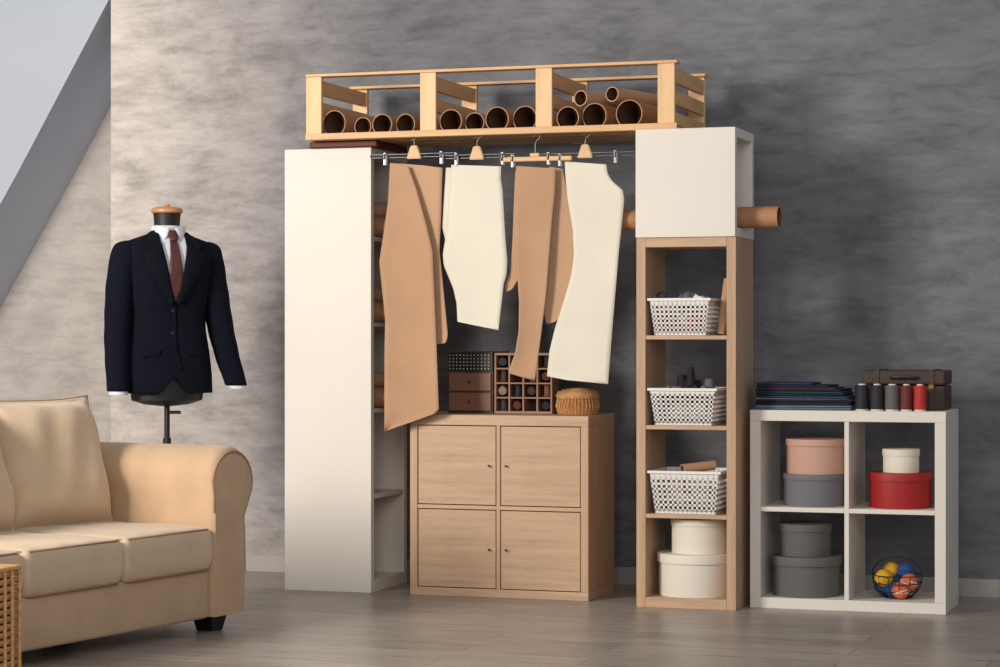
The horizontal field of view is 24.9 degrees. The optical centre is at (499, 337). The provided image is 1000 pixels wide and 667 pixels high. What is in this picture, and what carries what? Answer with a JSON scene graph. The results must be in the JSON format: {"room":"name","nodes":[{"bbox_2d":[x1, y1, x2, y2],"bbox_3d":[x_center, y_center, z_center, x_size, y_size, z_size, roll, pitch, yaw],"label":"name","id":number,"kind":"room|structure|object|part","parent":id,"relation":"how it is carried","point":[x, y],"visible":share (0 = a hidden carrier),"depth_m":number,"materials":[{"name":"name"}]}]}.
{"room":"design studio","nodes":[
{"label":"design studio","id":0,"kind":"room"},
{"bbox_2d":[0,105,110,441],"bbox_3d":[-2.383,-0.400,11.207,1.629,2.900,0.140,0,0,18],"label":"wall","id":1,"kind":"structure","parent":0,"point":[52,314],"depth_m":11.04,"materials":[{"name":"paint"}]},
{"bbox_2d":[0,0,110,306],"bbox_3d":[-2.481,-0.410,10.899,1.618,2.880,0.503,0,0,18],"label":"sloped ceiling","id":2,"kind":"structure","parent":0,"point":[55,55],"depth_m":10.58,"materials":[{"name":"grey paint"}]},
{"bbox_2d":[14,572,999,666],"bbox_3d":[-0.657,1.080,4.537,9.100,0.060,12.000,0,0,18],"label":"floor","id":3,"kind":"structure","parent":0,"point":[278,626],"depth_m":7.97,"materials":[{"name":"grey wood"}]},
{"bbox_2d":[0,564,21,666],"bbox_3d":[-1.578,0.849,6.401,0.324,0.395,0.342,0,0,18],"label":"basket","id":4,"kind":"object","parent":3,"relation":"on","point":[8,648],"visible":1,"depth_m":6.46,"materials":[{"name":"brown wicker"}]},
{"bbox_3d":[-1.578,0.658,6.401,0.320,0.014,0.340,0,0,18],"label":"lid","id":5,"kind":"part","parent":4,"relation":"part of","materials":[{"name":"wicker"}]},
{"bbox_2d":[0,395,252,651],"bbox_3d":[-1.762,0.630,7.569,0.890,0.840,2.013,0,0,28],"label":"sofa","id":6,"kind":"object","parent":3,"relation":"on","point":[106,538],"visible":0.94,"depth_m":7.93,"materials":[{"name":"beige fabric"}]},
{"bbox_2d":[0,446,14,530],"bbox_3d":[-1.867,0.452,7.625,0.267,0.500,0.537,-20,-9,27],"label":"cushion","id":7,"kind":"object","parent":6,"relation":"on","point":[7,463],"depth_m":7.72,"materials":[{"name":"beige fabric"}]},
{"bbox_2d":[0,549,23,591],"bbox_3d":[-1.911,0.745,7.073,0.680,0.175,0.505,0,0,28],"label":"seat cushion","id":8,"kind":"object","parent":6,"relation":"on","point":[7,556],"depth_m":7.10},
{"bbox_2d":[0,397,113,528],"bbox_3d":[-1.626,0.452,8.071,0.266,0.500,0.537,-23,-14,36],"label":"cushion","id":9,"kind":"object","parent":6,"relation":"on","point":[60,475],"depth_m":7.98,"materials":[{"name":"beige fabric"}]},
{"bbox_2d":[0,531,123,596],"bbox_3d":[-1.669,0.745,7.519,0.680,0.176,0.505,0,0,28],"label":"seat cushion","id":10,"kind":"object","parent":6,"relation":"on","point":[54,564],"depth_m":7.37,"materials":[{"name":"beige fabric"}]},
{"bbox_2d":[15,521,212,581],"bbox_3d":[-1.428,0.745,7.964,0.680,0.176,0.505,0,0,28],"label":"seat cushion","id":11,"kind":"object","parent":6,"relation":"on","point":[151,551],"depth_m":7.83,"materials":[{"name":"beige fabric"}]},
{"bbox_3d":[-1.333,0.688,8.337,0.854,0.604,0.253,0,0,28],"label":"arm","id":12,"kind":"part","parent":6,"relation":"part of"},
{"bbox_2d":[104,204,246,443],"bbox_3d":[-1.328,0.249,9.302,0.570,1.599,0.388,0,0,-2],"label":"mannequin","id":13,"kind":"object","parent":3,"relation":"on","point":[164,285],"visible":0.88,"depth_m":9.19},
{"bbox_3d":[-1.339,0.305,9.302,0.057,0.013,0.015,0,0,-2],"label":"height knob","id":14,"kind":"part","parent":13,"relation":"part of","materials":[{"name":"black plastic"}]},
{"bbox_3d":[-1.321,-0.283,9.195,0.067,0.246,0.053,0,0,-24],"label":"tie blade","id":15,"kind":"part","parent":13,"relation":"part of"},
{"bbox_2d":[285,147,406,592],"bbox_3d":[-0.648,0.133,9.579,0.387,1.835,0.420,0,0,18],"label":"shelf","id":16,"kind":"object","parent":3,"relation":"on","point":[346,475],"visible":0.89,"depth_m":9.39,"materials":[{"name":"laminate"}]},
{"bbox_2d":[310,140,406,152],"bbox_3d":[-0.592,-0.798,9.507,0.300,0.025,0.362,0,0,18],"label":"book","id":17,"kind":"object","parent":16,"relation":"on","point":[374,143],"visible":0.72,"depth_m":9.35,"materials":[{"name":"fabric"}]},
{"bbox_3d":[-0.648,-0.410,9.579,0.379,0.018,0.348,0,0,18],"label":"shelf","id":18,"kind":"part","parent":16,"relation":"part of","materials":[{"name":"wood"}]},
{"bbox_2d":[374,372,383,406],"bbox_3d":[-0.605,0.215,9.527,0.442,0.146,0.192,0,0,18],"label":"paper roll","id":19,"kind":"object","parent":16,"relation":"on","point":[378,376],"visible":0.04,"depth_m":9.42,"materials":[{"name":"brown cardboard"}]},
{"bbox_3d":[-0.648,0.300,9.579,0.379,0.018,0.348,0,0,18],"label":"shelf","id":20,"kind":"part","parent":16,"relation":"part of","materials":[{"name":"white wood"}]},
{"bbox_2d":[374,287,384,321],"bbox_3d":[-0.605,-0.140,9.527,0.442,0.146,0.192,0,0,18],"label":"paper roll","id":21,"kind":"object","parent":16,"relation":"on","point":[379,316],"visible":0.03,"depth_m":9.41,"materials":[{"name":"brown cardboard"}]},
{"bbox_3d":[-0.648,-0.055,9.579,0.379,0.018,0.348,0,0,18],"label":"shelf","id":22,"kind":"part","parent":16,"relation":"part of","materials":[{"name":"white wood"}]},
{"bbox_2d":[374,202,387,236],"bbox_3d":[-0.605,-0.495,9.527,0.442,0.146,0.192,0,0,18],"label":"paper roll","id":23,"kind":"object","parent":16,"relation":"on","point":[380,209],"visible":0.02,"depth_m":9.42,"materials":[{"name":"brown cardboard"}]},
{"bbox_3d":[-0.648,0.655,9.579,0.379,0.018,0.348,0,0,18],"label":"shelf","id":24,"kind":"part","parent":16,"relation":"part of","materials":[{"name":"white wood"}]},
{"bbox_3d":[-0.588,0.133,9.762,0.387,1.835,0.036,0,0,18],"label":"panel","id":25,"kind":"part","parent":16,"relation":"part of","materials":[{"name":"white laminate"}]},
{"bbox_2d":[410,411,613,600],"bbox_3d":[0.051,0.681,9.325,0.759,0.738,0.402,0,0,18],"label":"base cabinet","id":26,"kind":"object","parent":3,"relation":"on","point":[503,505],"visible":0.98,"depth_m":9.15,"materials":[{"name":"brown wood"}]},
{"bbox_3d":[-0.173,0.516,9.213,0.332,0.318,0.017,0,0,18],"label":"door","id":27,"kind":"part","parent":26,"relation":"part of","materials":[{"name":"brown wood"}]},
{"bbox_3d":[-0.173,0.856,9.213,0.332,0.314,0.017,0,0,18],"label":"door","id":28,"kind":"part","parent":26,"relation":"part of","materials":[{"name":"brown wood"}]},
{"bbox_2d":[448,351,508,412],"bbox_3d":[-0.092,0.184,9.488,0.200,0.255,0.243,0,0,18],"label":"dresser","id":29,"kind":"object","parent":26,"relation":"on","point":[470,373],"visible":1,"depth_m":9.39,"materials":[{"name":"brown wood"}]},
{"bbox_3d":[-0.123,0.182,9.396,0.184,0.075,0.018,0,0,18],"label":"drawer","id":30,"kind":"part","parent":29,"relation":"part of","materials":[{"name":"wood"}]},
{"bbox_3d":[-0.123,0.264,9.396,0.184,0.075,0.018,0,0,18],"label":"drawer","id":31,"kind":"part","parent":29,"relation":"part of","materials":[{"name":"wood"}]},
{"bbox_2d":[494,353,558,413],"bbox_3d":[0.111,0.186,9.370,0.250,0.250,0.100,0,0,18],"label":"organizer","id":32,"kind":"object","parent":26,"relation":"on","point":[513,394],"visible":0.79,"depth_m":9.35,"materials":[{"name":"brown wood"}]},
{"bbox_3d":[0.111,0.067,9.370,0.250,0.010,0.100,0,0,18],"label":"lid","id":33,"kind":"part","parent":32,"relation":"part of","materials":[{"name":"brown wood"}]},
{"bbox_3d":[0.164,0.516,9.101,0.332,0.318,0.017,0,0,18],"label":"door","id":34,"kind":"part","parent":26,"relation":"part of","materials":[{"name":"brown wood"}]},
{"bbox_3d":[0.164,0.856,9.101,0.332,0.314,0.017,0,0,18],"label":"door","id":35,"kind":"part","parent":26,"relation":"part of","materials":[{"name":"brown wood"}]},
{"bbox_2d":[556,388,599,414],"bbox_3d":[0.317,0.257,9.228,0.182,0.108,0.182,0,0,18],"label":"basket","id":36,"kind":"object","parent":26,"relation":"on","point":[570,401],"visible":1,"depth_m":9.16,"materials":[{"name":"brown wicker"}]},
{"bbox_3d":[0.317,0.226,9.228,0.178,0.039,0.178,0,0,18],"label":"lid","id":37,"kind":"part","parent":36,"relation":"part of","materials":[{"name":"wicker"}]},
{"bbox_2d":[636,237,752,610],"bbox_3d":[0.770,0.330,8.931,0.396,1.440,0.320,0,0,18],"label":"oak shelf","id":38,"kind":"object","parent":3,"relation":"on","point":[650,252],"visible":0.89,"depth_m":8.83,"materials":[{"name":"brown wood"}]},
{"bbox_2d":[647,290,720,334],"bbox_3d":[0.740,-0.099,8.930,0.252,0.176,0.292,0,0,18],"label":"plastic basket","id":39,"kind":"object","parent":38,"relation":"on","point":[664,319],"visible":0.98,"depth_m":8.82,"materials":[{"name":"plastic"}]},
{"bbox_3d":[0.771,0.693,8.931,0.322,0.016,0.318,0,0,18],"label":"shelf","id":40,"kind":"part","parent":38,"relation":"part of","materials":[{"name":"brown wood"}]},
{"bbox_3d":[0.771,0.348,8.931,0.322,0.016,0.318,0,0,18],"label":"shelf","id":41,"kind":"part","parent":38,"relation":"part of","materials":[{"name":"brown wood"}]},
{"bbox_3d":[0.771,-0.002,8.931,0.322,0.016,0.318,0,0,18],"label":"shelf","id":42,"kind":"part","parent":38,"relation":"part of","materials":[{"name":"brown wood"}]},
{"bbox_2d":[647,460,726,514],"bbox_3d":[0.759,0.583,8.924,0.292,0.203,0.292,0,0,18],"label":"plastic basket","id":43,"kind":"object","parent":38,"relation":"on","point":[668,484],"visible":0.97,"depth_m":8.82,"materials":[{"name":"plastic"}]},
{"bbox_2d":[647,367,726,424],"bbox_3d":[0.751,0.226,8.926,0.277,0.226,0.292,0,0,18],"label":"plastic basket","id":44,"kind":"object","parent":38,"relation":"on","point":[668,408],"visible":0.97,"depth_m":8.83,"materials":[{"name":"plastic"}]},
{"bbox_2d":[657,549,726,597],"bbox_3d":[0.770,0.927,8.925,0.300,0.165,0.300,0,0,18],"label":"box","id":45,"kind":"object","parent":38,"relation":"on","point":[680,575],"visible":0.75,"depth_m":8.80,"materials":[{"name":"beige cardboard"}]},
{"bbox_3d":[0.770,0.862,8.925,0.300,0.035,0.300,0,0,18],"label":"lid","id":46,"kind":"part","parent":45,"relation":"part of","materials":[{"name":"beige cardboard"}]},
{"bbox_2d":[671,518,726,554],"bbox_3d":[0.786,0.776,8.920,0.228,0.135,0.228,0,0,18],"label":"box","id":47,"kind":"object","parent":45,"relation":"on","point":[689,536],"visible":0.8,"depth_m":8.82,"materials":[{"name":"beige cardboard"}]},
{"bbox_3d":[0.786,0.722,8.920,0.228,0.025,0.228,0,0,18],"label":"lid","id":48,"kind":"part","parent":47,"relation":"part of","materials":[{"name":"beige cardboard"}]},
{"bbox_2d":[636,127,753,239],"bbox_3d":[0.771,-0.602,8.938,0.396,0.422,0.345,0,0,18],"label":"cube shelf","id":49,"kind":"object","parent":38,"relation":"on","point":[691,182],"visible":0.91,"depth_m":8.78,"materials":[{"name":"laminate"}]},
{"bbox_2d":[305,60,707,147],"bbox_3d":[0.029,-0.950,9.328,1.570,0.271,0.540,0,0,18],"label":"rack","id":50,"kind":"object","parent":49,"relation":"on","point":[430,134],"visible":0.79,"depth_m":9.19,"materials":[{"name":"beige wood"}]},
{"bbox_3d":[-0.763,-0.944,9.322,0.068,0.259,0.020,0,0,18],"label":"post","id":51,"kind":"part","parent":50,"relation":"part of","materials":[{"name":"brown wood"}]},
{"bbox_2d":[323,110,374,132],"bbox_3d":[-0.569,-0.881,9.522,0.110,0.110,0.485,0,0,28],"label":"paper roll","id":52,"kind":"object","parent":50,"relation":"on","point":[335,121],"visible":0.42,"depth_m":9.34,"materials":[{"name":"brown cardboard"}]},
{"bbox_3d":[-0.603,-0.944,9.807,0.068,0.259,0.020,0,0,18],"label":"post","id":53,"kind":"part","parent":50,"relation":"part of","materials":[{"name":"brown wood"}]},
{"bbox_2d":[354,117,373,131],"bbox_3d":[-0.458,-0.867,9.496,0.080,0.080,0.463,0,0,27],"label":"paper roll","id":54,"kind":"object","parent":50,"relation":"on","point":[363,124],"visible":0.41,"depth_m":9.31,"materials":[{"name":"brown cardboard"}]},
{"bbox_2d":[372,114,397,131],"bbox_3d":[-0.402,-0.871,9.467,0.088,0.088,0.478,0,0,20],"label":"paper roll","id":55,"kind":"object","parent":50,"relation":"on","point":[381,122],"visible":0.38,"depth_m":9.27,"materials":[{"name":"brown cardboard"}]},
{"bbox_2d":[370,138,455,165],"bbox_3d":[-0.357,-0.771,9.225,0.378,0.132,0.034,0,0,18],"label":"hanger","id":56,"kind":"object","parent":50,"relation":"hanging from","point":[414,151],"visible":1,"depth_m":9.22,"materials":[{"name":"wood"}]},
{"bbox_2d":[379,163,447,430],"bbox_3d":[-0.353,-0.168,9.214,0.289,1.096,0.049,0,0,18],"label":"hanging fabric pattern","id":57,"kind":"object","parent":56,"relation":"hanging from","point":[410,262],"visible":1,"depth_m":9.21,"materials":[{"name":"paper"}]},
{"bbox_3d":[-0.328,-0.341,9.226,0.251,0.750,0.010,0,0,20],"label":"panel","id":58,"kind":"part","parent":57,"relation":"part of","materials":[{"name":"fabric"}]},
{"bbox_2d":[396,114,437,130],"bbox_3d":[-0.285,-0.871,9.439,0.088,0.088,0.462,0,0,26],"label":"paper roll","id":59,"kind":"object","parent":50,"relation":"on","point":[405,122],"visible":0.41,"depth_m":9.25,"materials":[{"name":"brown cardboard"}]},
{"bbox_3d":[-0.289,-0.944,9.165,0.068,0.259,0.020,0,0,18],"label":"post","id":60,"kind":"part","parent":50,"relation":"part of","materials":[{"name":"brown wood"}]},
{"bbox_2d":[439,109,468,129],"bbox_3d":[-0.117,-0.875,9.373,0.098,0.098,0.478,0,0,20],"label":"paper roll","id":61,"kind":"object","parent":50,"relation":"on","point":[450,118],"visible":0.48,"depth_m":9.18,"materials":[{"name":"brown cardboard"}]},
{"bbox_3d":[-0.128,-0.944,9.649,0.068,0.259,0.020,0,0,18],"label":"post","id":62,"kind":"part","parent":50,"relation":"part of","materials":[{"name":"brown wood"}]},
{"bbox_2d":[465,112,487,128],"bbox_3d":[-0.029,-0.869,9.354,0.089,0.084,0.459,0,0,18],"label":"paper roll","id":63,"kind":"object","parent":50,"relation":"on","point":[474,120],"visible":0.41,"depth_m":9.16,"materials":[{"name":"brown cardboard"}]},
{"bbox_2d":[443,136,515,165],"bbox_3d":[-0.087,-0.761,9.136,0.308,0.132,0.034,0,0,18],"label":"hanger","id":64,"kind":"object","parent":50,"relation":"hanging from","point":[477,153],"visible":1,"depth_m":9.14,"materials":[{"name":"wood"}]},
{"bbox_2d":[442,165,506,329],"bbox_3d":[-0.101,-0.366,9.147,0.287,0.670,0.039,0,0,18],"label":"hanging fabric pattern","id":65,"kind":"object","parent":64,"relation":"hanging from","point":[473,225],"visible":1,"depth_m":9.13,"materials":[{"name":"fabric"}]},
{"bbox_3d":[-0.131,-0.401,9.171,0.215,0.582,0.009,0,0,17],"label":"panel","id":66,"kind":"part","parent":65,"relation":"part of","materials":[{"name":"paper"}]},
{"bbox_2d":[485,107,514,127],"bbox_3d":[0.079,-0.877,9.308,0.102,0.102,0.479,0,0,23],"label":"paper roll","id":67,"kind":"object","parent":50,"relation":"on","point":[496,117],"visible":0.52,"depth_m":9.12,"materials":[{"name":"brown cardboard"}]},
{"bbox_2d":[513,106,556,126],"bbox_3d":[0.183,-0.878,9.284,0.104,0.104,0.459,0,0,21],"label":"paper roll","id":68,"kind":"object","parent":50,"relation":"on","point":[524,116],"visible":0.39,"depth_m":9.11,"materials":[{"name":"brown cardboard"}]},
{"bbox_2d":[500,134,572,167],"bbox_3d":[0.145,-0.749,9.058,0.300,0.131,0.032,0,0,18],"label":"hanger","id":69,"kind":"object","parent":50,"relation":"hanging from","point":[534,157],"visible":1,"depth_m":9.05,"materials":[{"name":"wood"}]},
{"bbox_2d":[505,166,573,380],"bbox_3d":[0.163,-0.260,9.049,0.309,0.859,0.045,0,0,16],"label":"hanging fabric pattern","id":70,"kind":"object","parent":69,"relation":"hanging from","point":[542,256],"visible":1,"depth_m":9.05,"materials":[{"name":"fabric"}]},
{"bbox_3d":[0.177,-0.944,9.011,0.068,0.259,0.020,0,0,18],"label":"post","id":71,"kind":"part","parent":50,"relation":"part of","materials":[{"name":"brown wood"}]},
{"bbox_2d":[556,106,583,125],"bbox_3d":[0.353,-0.874,9.217,0.094,0.094,0.478,0,0,21],"label":"paper roll","id":72,"kind":"object","parent":50,"relation":"on","point":[567,115],"visible":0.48,"depth_m":9.02,"materials":[{"name":"brown cardboard"}]},
{"bbox_3d":[0.337,-0.944,9.495,0.068,0.259,0.020,0,0,18],"label":"post","id":73,"kind":"part","parent":50,"relation":"part of","materials":[{"name":"brown wood"}]},
{"bbox_2d":[540,133,633,164],"bbox_3d":[0.321,-0.756,9.000,0.428,0.132,0.034,0,0,18],"label":"hanger","id":74,"kind":"object","parent":50,"relation":"hanging from","point":[585,151],"visible":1,"depth_m":8.99,"materials":[{"name":"wood"}]},
{"bbox_2d":[547,162,623,383],"bbox_3d":[0.338,-0.260,8.988,0.318,0.884,0.013,0,0,17],"label":"hanging fabric pattern","id":75,"kind":"object","parent":74,"relation":"hanging from","point":[580,349],"visible":1,"depth_m":8.98,"materials":[{"name":"fabric"}]},
{"bbox_2d":[582,103,618,124],"bbox_3d":[0.474,-0.879,9.188,0.106,0.106,0.462,0,0,26],"label":"paper roll","id":76,"kind":"object","parent":50,"relation":"on","point":[593,113],"visible":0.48,"depth_m":9.02,"materials":[{"name":"brown cardboard"}]},
{"bbox_2d":[574,90,619,107],"bbox_3d":[0.464,-0.955,9.195,0.064,0.064,0.459,0,0,39],"label":"paper roll","id":77,"kind":"object","parent":76,"relation":"on","point":[582,98],"visible":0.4,"depth_m":9.04,"materials":[{"name":"brown cardboard"}]},
{"bbox_2d":[616,100,677,123],"bbox_3d":[0.607,-0.882,9.133,0.112,0.112,0.481,0,0,24],"label":"paper roll","id":78,"kind":"object","parent":50,"relation":"on","point":[628,111],"visible":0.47,"depth_m":8.97,"materials":[{"name":"brown cardboard"}]},
{"bbox_2d":[606,87,657,106],"bbox_3d":[0.568,-0.967,9.161,0.060,0.060,0.446,0,0,34],"label":"paper roll","id":79,"kind":"object","parent":78,"relation":"on","point":[613,94],"visible":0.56,"depth_m":9.04,"materials":[{"name":"brown cardboard"}]},
{"bbox_3d":[0.651,-0.944,8.854,0.068,0.259,0.020,0,0,18],"label":"post","id":80,"kind":"part","parent":50,"relation":"part of","materials":[{"name":"brown wood"}]},
{"bbox_3d":[0.811,-0.944,9.338,0.068,0.259,0.020,0,0,18],"label":"post","id":81,"kind":"part","parent":50,"relation":"part of","materials":[{"name":"brown wood"}]},
{"bbox_2d":[621,206,781,229],"bbox_3d":[0.725,-0.470,8.927,0.765,0.084,0.084,0,0,20],"label":"cardboard tube","id":82,"kind":"object","parent":49,"relation":"on","point":[764,216],"visible":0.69,"depth_m":8.80,"materials":[{"name":"cardboard"}]},
{"bbox_3d":[0.819,-0.602,9.085,0.396,0.422,0.036,0,0,18],"label":"panel","id":83,"kind":"part","parent":49,"relation":"part of","materials":[{"name":"white laminate"}]},
{"bbox_2d":[717,278,726,334],"bbox_3d":[0.888,-0.121,8.887,0.054,0.224,0.144,0,0,18],"label":"board","id":84,"kind":"object","parent":38,"relation":"on","point":[722,321],"visible":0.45,"depth_m":8.84,"materials":[{"name":"wood"}]},
{"bbox_2d":[750,409,957,614],"bbox_3d":[1.393,0.665,8.888,0.755,0.770,0.390,0,0,18],"label":"cube bookcase","id":85,"kind":"object","parent":3,"relation":"on","point":[766,505],"visible":0.92,"depth_m":8.78,"materials":[{"name":"laminate"}]},
{"bbox_2d":[754,381,854,410],"bbox_3d":[1.218,0.227,8.918,0.393,0.106,0.276,0,0,18],"label":"folded fabric","id":86,"kind":"object","parent":85,"relation":"on","point":[771,395],"visible":0.91,"depth_m":8.81,"materials":[{"name":"fabric"}]},
{"bbox_2d":[771,553,841,597],"bbox_3d":[1.204,0.930,8.903,0.276,0.155,0.276,0,0,18],"label":"box","id":87,"kind":"object","parent":85,"relation":"on","point":[793,577],"visible":0.92,"depth_m":8.79,"materials":[{"name":"grey cardboard"}]},
{"bbox_2d":[778,521,831,556],"bbox_3d":[1.200,0.789,8.904,0.210,0.125,0.210,0,0,18],"label":"box","id":88,"kind":"object","parent":87,"relation":"on","point":[796,538],"visible":1,"depth_m":8.82,"materials":[{"name":"grey cardboard"}]},
{"bbox_3d":[1.200,0.741,8.904,0.210,0.028,0.210,0,0,18],"label":"lid","id":89,"kind":"part","parent":88,"relation":"part of","materials":[{"name":"grey cardboard"}]},
{"bbox_3d":[1.204,0.870,8.903,0.276,0.035,0.276,0,0,18],"label":"lid","id":90,"kind":"part","parent":87,"relation":"part of","materials":[{"name":"grey cardboard"}]},
{"bbox_2d":[783,472,843,506],"bbox_3d":[1.233,0.593,8.893,0.244,0.125,0.244,0,0,18],"label":"box","id":91,"kind":"object","parent":85,"relation":"on","point":[800,490],"visible":0.87,"depth_m":8.79,"materials":[{"name":"grey cardboard"}]},
{"bbox_3d":[1.233,0.541,8.893,0.244,0.022,0.244,0,0,18],"label":"lid","id":92,"kind":"part","parent":91,"relation":"part of","materials":[{"name":"grey cardboard"}]},
{"bbox_2d":[786,437,843,474],"bbox_3d":[1.240,0.463,8.891,0.236,0.135,0.236,0,0,18],"label":"box","id":93,"kind":"object","parent":91,"relation":"on","point":[805,455],"visible":0.94,"depth_m":8.79,"materials":[{"name":"pink cardboard"}]},
{"bbox_3d":[1.240,0.407,8.891,0.236,0.025,0.236,0,0,18],"label":"lid","id":94,"kind":"part","parent":93,"relation":"part of","materials":[{"name":"pink cardboard"}]},
{"bbox_2d":[855,384,869,410],"bbox_3d":[1.396,0.228,8.734,0.057,0.103,0.057,0,0,18],"label":"thread cone","id":95,"kind":"object","parent":85,"relation":"on","point":[862,403],"visible":1,"depth_m":8.71,"materials":[{"name":"fabric"}]},
{"bbox_2d":[870,384,884,410],"bbox_3d":[1.451,0.228,8.716,0.057,0.103,0.057,0,0,18],"label":"thread cone","id":96,"kind":"object","parent":85,"relation":"on","point":[877,398],"visible":1,"depth_m":8.69,"materials":[{"name":"black fabric"}]},
{"bbox_2d":[885,384,899,410],"bbox_3d":[1.506,0.228,8.697,0.057,0.103,0.057,0,0,18],"label":"thread cone","id":97,"kind":"object","parent":85,"relation":"on","point":[892,391],"visible":1,"depth_m":8.67,"materials":[{"name":"grey fabric"}]},
{"bbox_2d":[871,556,922,598],"bbox_3d":[1.540,0.925,8.781,0.202,0.162,0.200,0,0,18],"label":"basket","id":98,"kind":"object","parent":85,"relation":"on","point":[894,580],"visible":1,"depth_m":8.74,"materials":[{"name":"black metal"}]},
{"bbox_3d":[1.540,0.881,8.781,0.202,0.073,0.006,0,0,18],"label":"handle","id":99,"kind":"part","parent":98,"relation":"part of","materials":[{"name":"black metal"}]},
{"bbox_2d":[868,470,932,508],"bbox_3d":[1.553,0.588,8.787,0.248,0.135,0.248,0,0,18],"label":"box","id":100,"kind":"object","parent":85,"relation":"on","point":[886,490],"visible":0.94,"depth_m":8.69,"materials":[{"name":"red cardboard"}]},
{"bbox_3d":[1.553,0.535,8.787,0.248,0.030,0.248,0,0,18],"label":"lid","id":101,"kind":"part","parent":100,"relation":"part of","materials":[{"name":"red cardboard"}]},
{"bbox_2d":[882,448,919,472],"bbox_3d":[1.556,0.475,8.786,0.144,0.090,0.144,0,0,18],"label":"box","id":102,"kind":"object","parent":100,"relation":"on","point":[895,460],"visible":1,"depth_m":8.73,"materials":[{"name":"white cardboard"}]},
{"bbox_3d":[1.556,0.443,8.786,0.144,0.025,0.144,0,0,18],"label":"lid","id":103,"kind":"part","parent":102,"relation":"part of","materials":[{"name":"white cardboard"}]},
{"bbox_2d":[900,384,912,410],"bbox_3d":[1.558,0.228,8.680,0.049,0.103,0.049,0,0,18],"label":"thread cone","id":104,"kind":"object","parent":85,"relation":"on","point":[906,390],"visible":1,"depth_m":8.66,"materials":[{"name":"red fabric"}]},
{"bbox_2d":[864,369,951,410],"bbox_3d":[1.592,0.201,8.847,0.314,0.158,0.250,0,0,18],"label":"case","id":105,"kind":"object","parent":85,"relation":"on","point":[938,393],"visible":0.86,"depth_m":8.75,"materials":[{"name":"brown leather"}]},
{"bbox_3d":[1.558,0.152,8.745,0.112,0.017,0.035,0,0,18],"label":"handle","id":106,"kind":"part","parent":105,"relation":"part of","materials":[{"name":"brown leather"}]},
{"bbox_3d":[1.597,0.153,8.862,0.314,0.056,0.214,0,0,18],"label":"lid","id":107,"kind":"part","parent":105,"relation":"part of","materials":[{"name":"brown leather"}]},
{"bbox_2d":[914,384,926,410],"bbox_3d":[1.607,0.228,8.664,0.049,0.103,0.049,0,0,18],"label":"thread cone","id":108,"kind":"object","parent":85,"relation":"on","point":[920,403],"visible":1,"depth_m":8.64,"materials":[{"name":"red fabric"}]},
{"bbox_2d":[111,0,999,578],"bbox_3d":[1.804,-0.400,9.378,7.470,2.900,0.300,0,0,18],"label":"wall","id":109,"kind":"structure","parent":0,"point":[874,124],"depth_m":9.54,"materials":[{"name":"paint"}]},
{"bbox_2d":[245,555,999,597],"bbox_3d":[1.756,1.012,9.229,7.469,0.075,0.014,0,0,18],"label":"baseboard","id":110,"kind":"structure","parent":109,"relation":"attached to","point":[967,587],"depth_m":9.33,"materials":[{"name":"paint"}]}
]}

